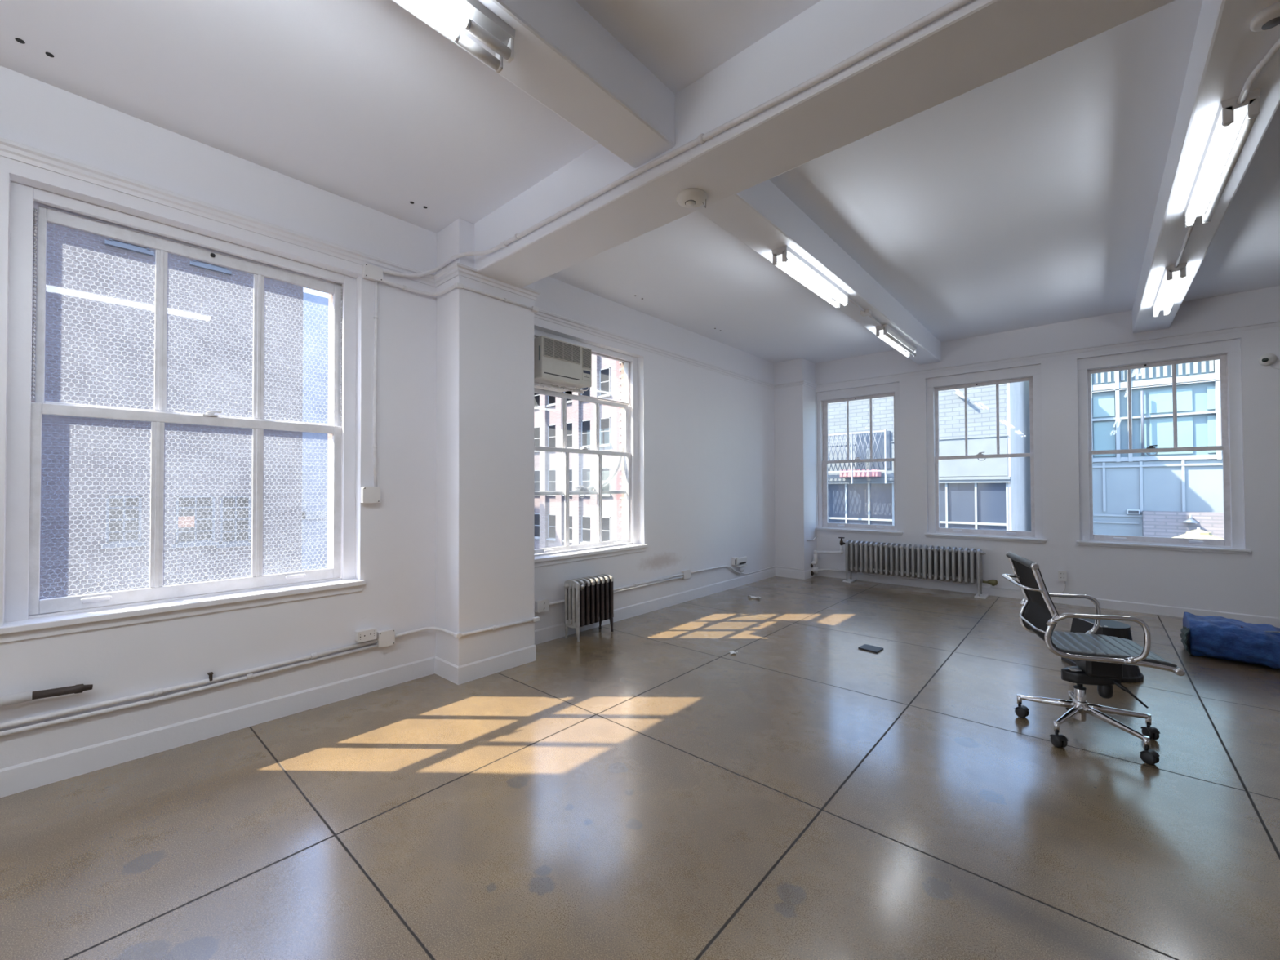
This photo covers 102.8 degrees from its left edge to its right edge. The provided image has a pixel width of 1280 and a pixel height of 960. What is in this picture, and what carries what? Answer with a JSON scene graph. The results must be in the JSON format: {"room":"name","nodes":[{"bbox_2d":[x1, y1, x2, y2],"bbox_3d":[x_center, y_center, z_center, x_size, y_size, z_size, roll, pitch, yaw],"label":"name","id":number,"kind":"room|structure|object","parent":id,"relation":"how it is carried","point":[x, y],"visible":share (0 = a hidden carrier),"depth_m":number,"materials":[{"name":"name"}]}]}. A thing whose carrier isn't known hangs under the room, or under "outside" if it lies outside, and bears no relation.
{"room":"empty office","nodes":[
{"label":"empty office","id":0,"kind":"room"},
{"bbox_2d":[0,65,816,768],"bbox_3d":[-2.242,-0.226,2.908,0.680,3.350,14.380,-1,-1,41],"label":"wall","id":1,"kind":"structure","parent":0,"point":[448,542],"depth_m":3.73,"materials":[{"name":"paint"}]},
{"bbox_2d":[0,684,93,706],"bbox_3d":[-3.249,0.995,1.867,0.043,0.061,1.706,-1,-1,41],"label":"pipe stub","id":2,"kind":"object","parent":1,"relation":"attached to","point":[9,700],"visible":1,"depth_m":2.37,"materials":[{"name":"metal"}]},
{"bbox_2d":[0,171,365,643],"bbox_3d":[-2.515,-0.334,3.005,0.335,2.171,1.582,-1,-1,41],"label":"window","id":3,"kind":"structure","parent":1,"relation":"in","point":[21,605],"depth_m":2.81,"materials":[{"name":"paint"}]},
{"bbox_2d":[0,644,377,736],"bbox_3d":[-4.432,1.125,0.578,0.030,0.048,7.910,-1,-1,41],"label":"conduit","id":4,"kind":"object","parent":1,"relation":"attached to","point":[248,676],"visible":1,"depth_m":2.74,"materials":[{"name":"white metal"}]},
{"bbox_2d":[0,638,377,728],"bbox_3d":[-4.432,1.091,0.579,0.034,0.053,7.910,-1,-1,41],"label":"conduit","id":5,"kind":"object","parent":1,"relation":"attached to","point":[158,691],"visible":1,"depth_m":2.73,"materials":[{"name":"white metal"}]},
{"bbox_2d":[207,671,213,680],"bbox_3d":[-2.411,1.103,2.869,0.036,0.043,0.022,-1,-1,41],"label":"hanger","id":6,"kind":"object","parent":5,"relation":"on","point":[211,674],"visible":1,"depth_m":2.86,"materials":[{"name":"metal"}]},
{"bbox_2d":[355,627,376,642],"bbox_3d":[-1.863,1.051,3.470,0.061,0.071,0.118,-1,-1,41],"label":"outlet box","id":7,"kind":"object","parent":1,"relation":"attached to","point":[366,634],"visible":1,"depth_m":3.45,"materials":[{"name":"white paint"}]},
{"bbox_2d":[360,486,380,503],"bbox_3d":[-1.851,0.102,3.508,0.051,0.113,0.114,-1,-1,41],"label":"junction box","id":8,"kind":"object","parent":1,"relation":"attached to","point":[368,494],"visible":1,"depth_m":3.48,"materials":[{"name":"white paint"}]},
{"bbox_2d":[362,263,382,283],"bbox_3d":[-1.851,-1.430,3.537,0.051,0.094,0.120,-1,-1,41],"label":"junction box","id":9,"kind":"object","parent":1,"relation":"attached to","point":[370,272],"visible":1,"depth_m":3.52,"materials":[{"name":"white paint"}]},
{"bbox_2d":[372,280,377,486],"bbox_3d":[-1.836,-0.671,3.545,0.029,1.436,0.032,-1,-1,41],"label":"conduit","id":10,"kind":"object","parent":1,"relation":"attached to","point":[375,316],"visible":1,"depth_m":3.54,"materials":[{"name":"white metal"}]},
{"bbox_2d":[376,628,395,647],"bbox_3d":[-1.779,1.104,3.572,0.051,0.106,0.109,-1,-1,41],"label":"junction box","id":11,"kind":"object","parent":1,"relation":"attached to","point":[386,637],"visible":1,"depth_m":3.55,"materials":[{"name":"white paint"}]},
{"bbox_2d":[462,285,532,309],"bbox_3d":[-1.071,-1.393,3.921,0.026,0.028,0.630,-1,-1,41],"label":"conduit","id":12,"kind":"object","parent":1,"relation":"attached to","point":[504,300],"visible":1,"depth_m":3.89,"materials":[{"name":"white metal"}]},
{"bbox_2d":[462,618,533,635],"bbox_3d":[-1.068,1.115,3.879,0.032,0.039,0.629,-1,-1,41],"label":"conduit","id":13,"kind":"object","parent":1,"relation":"attached to","point":[493,628],"visible":1,"depth_m":3.84,"materials":[{"name":"white metal"}]},
{"bbox_2d":[530,306,538,312],"bbox_3d":[-0.858,-1.391,4.163,0.038,0.038,0.055,-1,-1,41],"label":"conduit elbow","id":14,"kind":"object","parent":1,"relation":"attached to","point":[535,309],"visible":1,"depth_m":4.15,"materials":[{"name":"white metal"}]},
{"bbox_2d":[531,616,539,622],"bbox_3d":[-0.843,1.127,4.132,0.034,0.034,0.060,-1,-1,41],"label":"conduit elbow","id":15,"kind":"object","parent":1,"relation":"attached to","point":[535,619],"visible":1,"depth_m":4.12,"materials":[{"name":"white metal"}]},
{"bbox_2d":[534,599,548,613],"bbox_3d":[-0.882,1.129,4.589,0.046,0.102,0.126,-1,-1,41],"label":"outlet box","id":16,"kind":"object","parent":1,"relation":"attached to","point":[540,606],"visible":1,"depth_m":4.56,"materials":[{"name":"white paint"}]},
{"bbox_2d":[533,324,648,567],"bbox_3d":[-0.563,-0.302,5.210,0.335,2.176,1.582,-1,-1,41],"label":"window","id":17,"kind":"structure","parent":1,"relation":"in","point":[633,541],"depth_m":5.45,"materials":[{"name":"paint"}]},
{"bbox_2d":[533,382,583,394],"bbox_3d":[-0.771,-0.887,4.915,0.059,0.052,0.615,-1,-1,41],"label":"strip","id":18,"kind":"object","parent":17,"relation":"attached to","point":[549,386],"visible":0.98,"depth_m":4.88,"materials":[{"name":"white"}]},
{"bbox_2d":[533,335,591,392],"bbox_3d":[-0.891,-1.137,4.981,0.567,0.440,0.660,-1,-1,41],"label":"air conditioner","id":19,"kind":"object","parent":17,"relation":"attached to","point":[558,362],"visible":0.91,"depth_m":4.78,"materials":[{"name":"beige plastic"}]},
{"bbox_2d":[573,445,623,491],"bbox_3d":[-0.425,-0.125,5.510,0.086,0.530,0.739,-1,-1,41],"label":"hose","id":20,"kind":"object","parent":17,"relation":"attached to","point":[578,488],"visible":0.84,"depth_m":5.57,"materials":[{"name":"white plastic"}]},
{"bbox_2d":[548,573,684,605],"bbox_3d":[-0.160,1.133,5.397,0.036,0.038,2.050,-1,-1,41],"label":"conduit","id":21,"kind":"object","parent":1,"relation":"attached to","point":[635,584],"visible":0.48,"depth_m":5.51,"materials":[{"name":"white metal"}]},
{"bbox_2d":[613,575,683,593],"bbox_3d":[-0.037,1.163,5.542,0.019,0.025,1.670,-1,-1,41],"label":"conduit","id":22,"kind":"object","parent":1,"relation":"attached to","point":[675,578],"visible":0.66,"depth_m":5.66,"materials":[{"name":"white metal"}]},
{"bbox_2d":[681,569,690,579],"bbox_3d":[0.562,1.149,6.224,0.040,0.101,0.139,-1,-1,41],"label":"junction box","id":23,"kind":"object","parent":1,"relation":"attached to","point":[686,573],"visible":0.99,"depth_m":6.20,"materials":[{"name":"white paint"}]},
{"bbox_2d":[690,564,741,573],"bbox_3d":[1.010,1.226,6.721,0.021,0.181,1.204,-1,-1,41],"label":"conduit","id":24,"kind":"object","parent":1,"relation":"attached to","point":[731,567],"visible":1,"depth_m":6.68,"materials":[{"name":"white metal"}]},
{"bbox_2d":[732,556,746,572],"bbox_3d":[1.417,1.186,7.166,0.078,0.230,0.370,-1,-1,41],"label":"outlet box","id":25,"kind":"object","parent":1,"relation":"attached to","point":[735,560],"visible":1,"depth_m":7.16,"materials":[{"name":"white paint"}]},
{"bbox_2d":[327,293,828,568],"bbox_3d":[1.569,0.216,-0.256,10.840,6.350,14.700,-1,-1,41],"label":"window frame","id":26,"kind":"structure","parent":0,"point":[330,295],"depth_m":3.62,"materials":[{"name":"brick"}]},
{"bbox_2d":[0,568,817,797],"bbox_3d":[-2.160,1.384,2.818,0.493,0.128,14.380,-1,-1,41],"label":"baseboard","id":27,"kind":"structure","parent":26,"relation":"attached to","point":[19,778],"depth_m":3.15,"materials":[{"name":"paint"}]},
{"bbox_2d":[740,565,803,574],"bbox_3d":[1.933,1.328,7.444,0.447,0.051,1.074,-1,-1,41],"label":"cable","id":28,"kind":"object","parent":27,"relation":"on","point":[774,566],"visible":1,"depth_m":7.75,"materials":[{"name":"white plastic"}]},
{"bbox_2d":[0,137,817,389],"bbox_3d":[-2.159,-1.522,2.849,0.523,0.075,14.380,-1,-1,41],"label":"trim","id":29,"kind":"structure","parent":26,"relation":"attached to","point":[9,148],"depth_m":3.18,"materials":[{"name":"paint"}]},
{"bbox_2d":[382,279,454,296],"bbox_3d":[-1.583,-1.389,3.717,0.506,0.036,0.210,0,-1,-12],"label":"conduit","id":30,"kind":"object","parent":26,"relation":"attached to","point":[403,287],"visible":1,"depth_m":3.72,"materials":[{"name":"white metal"}]},
{"bbox_2d":[395,626,454,637],"bbox_3d":[-1.533,1.102,3.707,0.444,0.031,0.184,0,-1,-4],"label":"conduit","id":31,"kind":"object","parent":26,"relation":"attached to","point":[442,629],"visible":1,"depth_m":3.72,"materials":[{"name":"white metal"}]},
{"bbox_2d":[395,0,515,73],"bbox_3d":[-1.297,-1.618,1.028,0.115,0.106,2.395,-1,-1,41],"label":"fluorescent light","id":32,"kind":"object","parent":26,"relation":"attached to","point":[473,16],"visible":1,"depth_m":1.80,"materials":[{"name":"white metal"}]},
{"bbox_2d":[453,632,462,638],"bbox_3d":[-1.295,1.102,3.631,0.047,0.036,0.044,-1,-1,41],"label":"conduit elbow","id":33,"kind":"object","parent":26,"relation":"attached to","point":[458,635],"visible":1,"depth_m":3.61,"materials":[{"name":"white metal"}]},
{"bbox_2d":[453,282,462,288],"bbox_3d":[-1.305,-1.396,3.671,0.046,0.032,0.054,-1,-1,41],"label":"conduit elbow","id":34,"kind":"object","parent":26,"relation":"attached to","point":[459,286],"visible":1,"depth_m":3.66,"materials":[{"name":"white metal"}]},
{"bbox_2d":[392,0,675,168],"bbox_3d":[-2.742,-1.828,-0.552,0.275,0.280,8.510,-1,-1,41],"label":"ceiling beam","id":35,"kind":"structure","parent":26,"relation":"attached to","point":[565,60],"depth_m":2.17,"materials":[{"name":"white paint"}]},
{"bbox_2d":[382,0,972,277],"bbox_3d":[2.248,-1.597,0.345,10.377,0.172,0.536,-1,-1,41],"label":"conduit","id":36,"kind":"object","parent":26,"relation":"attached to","point":[953,5],"visible":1,"depth_m":2.28,"materials":[{"name":"white metal"}]},
{"bbox_2d":[675,187,706,208],"bbox_3d":[0.282,-1.517,2.791,0.168,0.062,0.168,-1,-1,41],"label":"smoke detector","id":37,"kind":"object","parent":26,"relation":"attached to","point":[692,197],"visible":1,"depth_m":2.76,"materials":[{"name":"white plastic"}]},
{"bbox_2d":[474,0,1176,287],"bbox_3d":[2.713,-1.780,0.563,10.165,0.385,0.410,-1,-1,41],"label":"ceiling beam","id":38,"kind":"structure","parent":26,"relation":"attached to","point":[978,43],"depth_m":2.22,"materials":[{"name":"white paint"}]},
{"bbox_2d":[1174,217,1197,267],"bbox_3d":[3.756,-1.641,3.517,0.019,0.020,1.060,-1,-1,41],"label":"conduit","id":39,"kind":"object","parent":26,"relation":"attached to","point":[1190,228],"visible":0.66,"depth_m":3.55,"materials":[{"name":"white metal"}]},
{"bbox_2d":[1132,0,1279,333],"bbox_3d":[3.779,-1.794,3.546,0.290,0.280,5.490,-1,-1,41],"label":"ceiling beam","id":40,"kind":"structure","parent":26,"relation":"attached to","point":[1225,51],"depth_m":2.45,"materials":[{"name":"white paint"}]},
{"bbox_2d":[1183,88,1261,227],"bbox_3d":[3.004,-1.611,2.667,0.115,0.106,1.210,-1,-1,41],"label":"fluorescent light","id":41,"kind":"object","parent":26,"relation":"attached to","point":[1233,124],"visible":1,"depth_m":2.50,"materials":[{"name":"white metal"}]},
{"bbox_2d":[0,575,1279,959],"bbox_3d":[1.576,1.513,-0.423,11.040,0.250,14.880,-1,-1,41],"label":"floor","id":42,"kind":"structure","parent":0,"point":[646,788],"depth_m":2.20,"materials":[{"name":"concrete"}]},
{"bbox_2d":[564,573,613,642],"bbox_3d":[-0.483,1.197,4.838,0.215,0.547,0.535,-1,-1,41],"label":"radiator","id":43,"kind":"object","parent":42,"relation":"on","point":[588,600],"visible":1,"depth_m":4.75,"materials":[{"name":"silver metal"}]},
{"bbox_2d":[747,595,761,598],"bbox_3d":[1.428,1.470,6.412,0.190,0.023,0.074,-1,-1,41],"label":"paper scrap","id":44,"kind":"object","parent":42,"relation":"on","point":[748,596],"visible":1,"depth_m":6.40,"materials":[{"name":"white paper"}]},
{"bbox_2d":[842,577,857,582],"bbox_3d":[3.100,1.485,7.540,0.120,0.020,0.265,-1,-1,41],"label":"floor plate","id":45,"kind":"object","parent":42,"relation":"on","point":[849,580],"visible":0.96,"depth_m":7.48,"materials":[{"name":"paint"}]},
{"bbox_2d":[857,644,883,653],"bbox_3d":[1.984,1.448,4.392,0.145,0.012,0.162,1,-1,-43],"label":"floor plate","id":46,"kind":"object","parent":42,"relation":"on","point":[874,649],"depth_m":4.37,"materials":[{"name":"black metal"}]},
{"bbox_2d":[838,537,997,596],"bbox_3d":[3.703,1.154,6.993,1.958,0.622,0.195,-1,-1,41],"label":"radiator","id":47,"kind":"object","parent":42,"relation":"on","point":[903,560],"visible":1,"depth_m":6.89,"materials":[{"name":"grey metal"}]},
{"bbox_2d":[810,545,857,575],"bbox_3d":[2.921,1.224,7.737,0.648,0.480,0.168,-1,-1,36],"label":"pipe","id":48,"kind":"object","parent":47,"relation":"attached to","point":[815,570],"visible":1,"depth_m":7.83,"materials":[{"name":"metal"}]},
{"bbox_2d":[974,593,988,599],"bbox_3d":[4.321,1.465,6.460,0.120,0.020,0.265,-1,-1,41],"label":"floor plate","id":49,"kind":"object","parent":42,"relation":"on","point":[984,596],"visible":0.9,"depth_m":6.39,"materials":[{"name":"paint"}]},
{"bbox_2d":[1001,551,1185,764],"bbox_3d":[2.510,0.942,2.912,0.690,0.979,0.639,-1,-1,28],"label":"office chair","id":50,"kind":"object","parent":42,"relation":"on","point":[1100,659],"visible":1,"depth_m":2.82,"materials":[{"name":"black metal"}]},
{"bbox_2d":[1014,704,1029,712],"bbox_3d":[2.312,1.368,3.094,0.052,0.046,0.059,0,-1,-33],"label":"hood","id":51,"kind":"object","parent":50,"relation":"attached to","point":[1020,708],"depth_m":3.08,"materials":[{"name":"black plastic"}]},
{"bbox_2d":[1049,732,1067,741],"bbox_3d":[2.244,1.363,2.739,0.052,0.046,0.059,0,-1,-3],"label":"hood","id":52,"kind":"object","parent":50,"relation":"attached to","point":[1056,737],"depth_m":2.73,"materials":[{"name":"black plastic"}]},
{"bbox_2d":[1139,747,1159,758],"bbox_3d":[2.565,1.360,2.572,0.052,0.046,0.059,0,-1,-23],"label":"hood","id":53,"kind":"object","parent":50,"relation":"attached to","point":[1147,753],"depth_m":2.56,"materials":[{"name":"black plastic"}]},
{"bbox_2d":[1140,724,1159,733],"bbox_3d":[2.817,1.363,2.820,0.052,0.046,0.059,0,-1,7],"label":"hood","id":54,"kind":"object","parent":50,"relation":"attached to","point":[1145,730],"depth_m":2.81,"materials":[{"name":"black plastic"}]},
{"bbox_2d":[1061,617,1143,682],"bbox_3d":[3.513,1.256,3.848,0.356,0.371,0.459,0,-1,11],"label":"step stool","id":55,"kind":"object","parent":42,"relation":"on","point":[1131,673],"visible":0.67,"depth_m":3.72,"materials":[{"name":"black plastic"}]},
{"bbox_2d":[1180,612,1279,668],"bbox_3d":[4.999,1.285,4.029,1.018,0.308,0.668,-1,-1,41],"label":"bundle","id":56,"kind":"object","parent":42,"relation":"on","point":[1215,637],"visible":1,"depth_m":4.02,"materials":[{"name":"blue fabric"}]},
{"bbox_2d":[0,0,1279,363],"bbox_3d":[1.563,-2.084,-0.372,11.040,0.254,14.880,-1,-1,41],"label":"ceiling","id":57,"kind":"structure","parent":0,"point":[1027,197],"depth_m":2.93,"materials":[{"name":"white paint"}]},
{"bbox_2d":[771,244,848,308],"bbox_3d":[1.382,-1.580,4.055,0.115,0.106,1.210,-1,-1,41],"label":"fluorescent light","id":58,"kind":"object","parent":57,"relation":"attached to","point":[785,254],"visible":1,"depth_m":3.92,"materials":[{"name":"white metal"}]},
{"bbox_2d":[697,179,941,364],"bbox_3d":[2.165,-1.766,4.974,0.280,0.285,5.490,-1,-1,41],"label":"ceiling beam","id":59,"kind":"structure","parent":57,"relation":"attached to","point":[761,216],"depth_m":3.78,"materials":[{"name":"white paint"}]},
{"bbox_2d":[848,297,865,311],"bbox_3d":[1.976,-1.613,4.689,0.017,0.018,0.525,-1,-1,41],"label":"conduit","id":60,"kind":"object","parent":57,"relation":"attached to","point":[849,299],"visible":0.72,"depth_m":4.70,"materials":[{"name":"white metal"}]},
{"bbox_2d":[860,309,871,316],"bbox_3d":[2.170,-1.605,4.908,0.080,0.041,0.080,-1,-1,41],"label":"junction box","id":61,"kind":"object","parent":57,"relation":"attached to","point":[868,312],"visible":1,"depth_m":4.89,"materials":[{"name":"white paint"}]},
{"bbox_2d":[869,315,882,327],"bbox_3d":[2.358,-1.609,5.135,0.017,0.018,0.530,-1,-1,39],"label":"conduit","id":62,"kind":"object","parent":57,"relation":"attached to","point":[870,316],"visible":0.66,"depth_m":5.15,"materials":[{"name":"white metal"}]},
{"bbox_2d":[875,324,916,357],"bbox_3d":[2.920,-1.561,5.793,0.115,0.106,1.200,-1,-1,41],"label":"fluorescent light","id":63,"kind":"object","parent":57,"relation":"attached to","point":[886,330],"visible":1,"depth_m":5.66,"materials":[{"name":"white metal"}]},
{"bbox_2d":[1151,262,1186,317],"bbox_3d":[4.499,-1.592,4.355,0.115,0.106,1.180,-1,-1,41],"label":"fluorescent light","id":64,"kind":"object","parent":57,"relation":"attached to","point":[1172,278],"visible":1,"depth_m":4.20,"materials":[{"name":"white metal"}]},
{"bbox_2d":[814,285,1279,617],"bbox_3d":[6.408,-0.229,4.964,10.500,3.350,0.165,-1,-1,41],"label":"wall","id":65,"kind":"structure","parent":0,"point":[1249,584],"depth_m":5.96,"materials":[{"name":"paint"}]},
{"bbox_2d":[815,381,902,535],"bbox_3d":[3.311,-0.299,7.743,1.280,2.188,0.300,-1,-1,41],"label":"window","id":66,"kind":"structure","parent":65,"relation":"in","point":[823,398],"depth_m":7.80,"materials":[{"name":"paint"}]},
{"bbox_2d":[924,364,1046,543],"bbox_3d":[4.487,-0.318,6.703,1.320,2.188,0.300,-1,-1,41],"label":"window","id":67,"kind":"structure","parent":65,"relation":"in","point":[1033,374],"depth_m":6.62,"materials":[{"name":"paint"}]},
{"bbox_2d":[990,581,1065,593],"bbox_3d":[4.752,1.281,6.281,0.739,0.170,0.014,-1,-1,41],"label":"conduit","id":68,"kind":"object","parent":65,"relation":"attached to","point":[1064,581],"visible":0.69,"depth_m":6.35,"materials":[{"name":"white metal"}]},
{"bbox_2d":[816,320,1279,387],"bbox_3d":[6.523,-1.541,4.759,10.025,0.057,0.032,-1,-1,41],"label":"trim","id":69,"kind":"structure","parent":65,"relation":"attached to","point":[1276,322],"depth_m":6.00,"materials":[{"name":"paint"}]},
{"bbox_2d":[817,568,1279,627],"bbox_3d":[6.536,1.391,4.721,10.025,0.104,0.024,-1,-1,41],"label":"baseboard","id":70,"kind":"structure","parent":65,"relation":"attached to","point":[1176,611],"depth_m":5.97,"materials":[{"name":"paint"}]},
{"bbox_2d":[1057,570,1066,582],"bbox_3d":[5.005,1.137,6.051,0.079,0.120,0.046,-1,-1,41],"label":"outlet box","id":71,"kind":"object","parent":65,"relation":"attached to","point":[1062,575],"visible":1,"depth_m":6.04,"materials":[{"name":"white paint"}]},
{"bbox_2d":[1075,337,1251,554],"bbox_3d":[5.679,-0.337,5.648,1.325,2.188,0.300,-1,-1,41],"label":"window","id":72,"kind":"structure","parent":65,"relation":"in","point":[1228,353],"depth_m":5.47,"materials":[{"name":"paint"}]},
{"bbox_2d":[1258,353,1279,369],"bbox_3d":[6.276,-1.165,4.914,0.410,0.169,0.112,-1,-1,41],"label":"security camera","id":73,"kind":"object","parent":65,"relation":"attached to","point":[1267,359],"visible":1,"depth_m":5.00,"materials":[{"name":"white plastic"}]},
{"bbox_2d":[1236,38,1279,104],"bbox_3d":[2.358,-1.655,1.801,0.056,0.042,0.985,-1,-1,29],"label":"conduit","id":74,"kind":"object","parent":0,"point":[1249,82],"visible":1,"depth_m":2.05,"materials":[{"name":"white metal"}]},
{"bbox_2d":[1249,1,1279,31],"bbox_3d":[2.269,-1.659,1.829,0.110,0.030,0.110,-1,-1,41],"label":"junction box","id":75,"kind":"object","parent":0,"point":[1268,18],"visible":1,"depth_m":1.83,"materials":[{"name":"white paint"}]},
{"label":"outside","id":76,"kind":"structure","parent":0,"visible":0},
{"bbox_3d":[-10.657,16.816,15.927,110.000,0.300,130.000,-1,-1,42],"label":"ground","id":77,"kind":"structure","parent":76,"visible":0},
{"bbox_2d":[31,206,303,599],"bbox_3d":[-26.451,1.069,10.325,6.150,31.150,32.420,-1,-1,41],"label":"brick building","id":78,"kind":"structure","parent":77,"relation":"on","point":[95,530],"depth_m":17.30,"materials":[{"name":"grey stone"}]},
{"bbox_2d":[177,515,194,527],"bbox_3d":[-15.846,1.460,17.848,0.035,0.380,0.430,-1,-1,41],"label":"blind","id":79,"kind":"object","parent":78,"relation":"hanging from","point":[183,521],"depth_m":17.84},
{"bbox_2d":[302,292,328,570],"bbox_3d":[-40.294,1.421,26.404,8.100,31.000,46.160,-1,-1,41],"label":"building","id":80,"kind":"structure","parent":77,"relation":"on","point":[315,308],"depth_m":38.44,"materials":[{"name":"white metal"}]},
{"bbox_2d":[533,354,622,549],"bbox_3d":[-12.645,-0.351,49.776,49.420,35.000,8.220,-1,-1,41],"label":"brick building","id":81,"kind":"structure","parent":77,"relation":"on","point":[606,372],"depth_m":37.10,"materials":[{"name":"brick"}]},
{"bbox_2d":[827,429,886,484],"bbox_3d":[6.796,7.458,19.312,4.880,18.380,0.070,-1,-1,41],"label":"lattice fence","id":82,"kind":"object","parent":77,"relation":"on","point":[851,433],"visible":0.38,"depth_m":18.48,"materials":[{"name":"silver metal"}]},
{"bbox_2d":[827,381,1031,531],"bbox_3d":[10.680,5.626,23.041,10.800,22.120,9.246,-1,-1,41],"label":"brick building","id":83,"kind":"structure","parent":77,"relation":"on","point":[989,493],"depth_m":17.46,"materials":[{"name":"brick"}]},
{"bbox_2d":[840,469,880,477],"bbox_3d":[8.198,-0.247,19.022,1.350,0.270,0.450,-1,-1,41],"label":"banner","id":84,"kind":"object","parent":83,"relation":"on","point":[847,474],"visible":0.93,"depth_m":18.79,"materials":[{"name":"red fabric"}]},
{"bbox_2d":[1090,359,1223,536],"bbox_3d":[22.739,3.038,15.739,15.400,27.000,6.240,-1,-1,41],"label":"glass building","id":85,"kind":"structure","parent":77,"relation":"on","point":[1125,486],"depth_m":16.98,"materials":[{"name":"blue glass"}]},
{"bbox_2d":[1126,509,1140,514],"bbox_3d":[16.628,1.081,17.222,0.330,0.160,0.150,-1,-1,41],"label":"wall vent","id":86,"kind":"object","parent":85,"relation":"attached to","point":[1128,511],"depth_m":17.16,"materials":[{"name":"grey metal"}]},
{"bbox_2d":[1093,360,1213,383],"bbox_3d":[18.382,-3.885,15.877,8.760,0.920,0.080,-1,-1,41],"label":"railing","id":87,"kind":"object","parent":85,"relation":"on","point":[1206,366],"depth_m":16.94,"materials":[{"name":"grey metal"}]},
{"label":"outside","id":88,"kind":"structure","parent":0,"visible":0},
{"bbox_3d":[13.362,4.643,10.092,10.000,0.300,13.900,-1,-1,42],"label":"deck","id":89,"kind":"object","parent":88,"visible":0},
{"bbox_2d":[1171,527,1224,540],"bbox_3d":[11.873,2.759,10.829,1.755,3.500,1.755,0,-1,-26],"label":"parasol","id":90,"kind":"object","parent":89,"relation":"on","point":[1194,534],"visible":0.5,"depth_m":10.73,"materials":[{"name":"white fabric"}]},
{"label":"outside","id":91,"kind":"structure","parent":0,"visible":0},
{"bbox_2d":[1142,511,1224,538],"bbox_3d":[19.305,3.760,14.577,7.020,5.550,0.480,-1,-1,41],"label":"wall","id":92,"kind":"structure","parent":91,"point":[1169,524],"depth_m":16.25,"materials":[{"name":"brick"}]},
{"bbox_2d":[1181,514,1199,523],"bbox_3d":[17.157,1.202,15.924,0.400,0.259,0.408,-1,-1,41],"label":"wall lamp","id":93,"kind":"object","parent":92,"relation":"attached to","point":[1189,520],"visible":1,"depth_m":15.86,"materials":[{"name":"white metal"}]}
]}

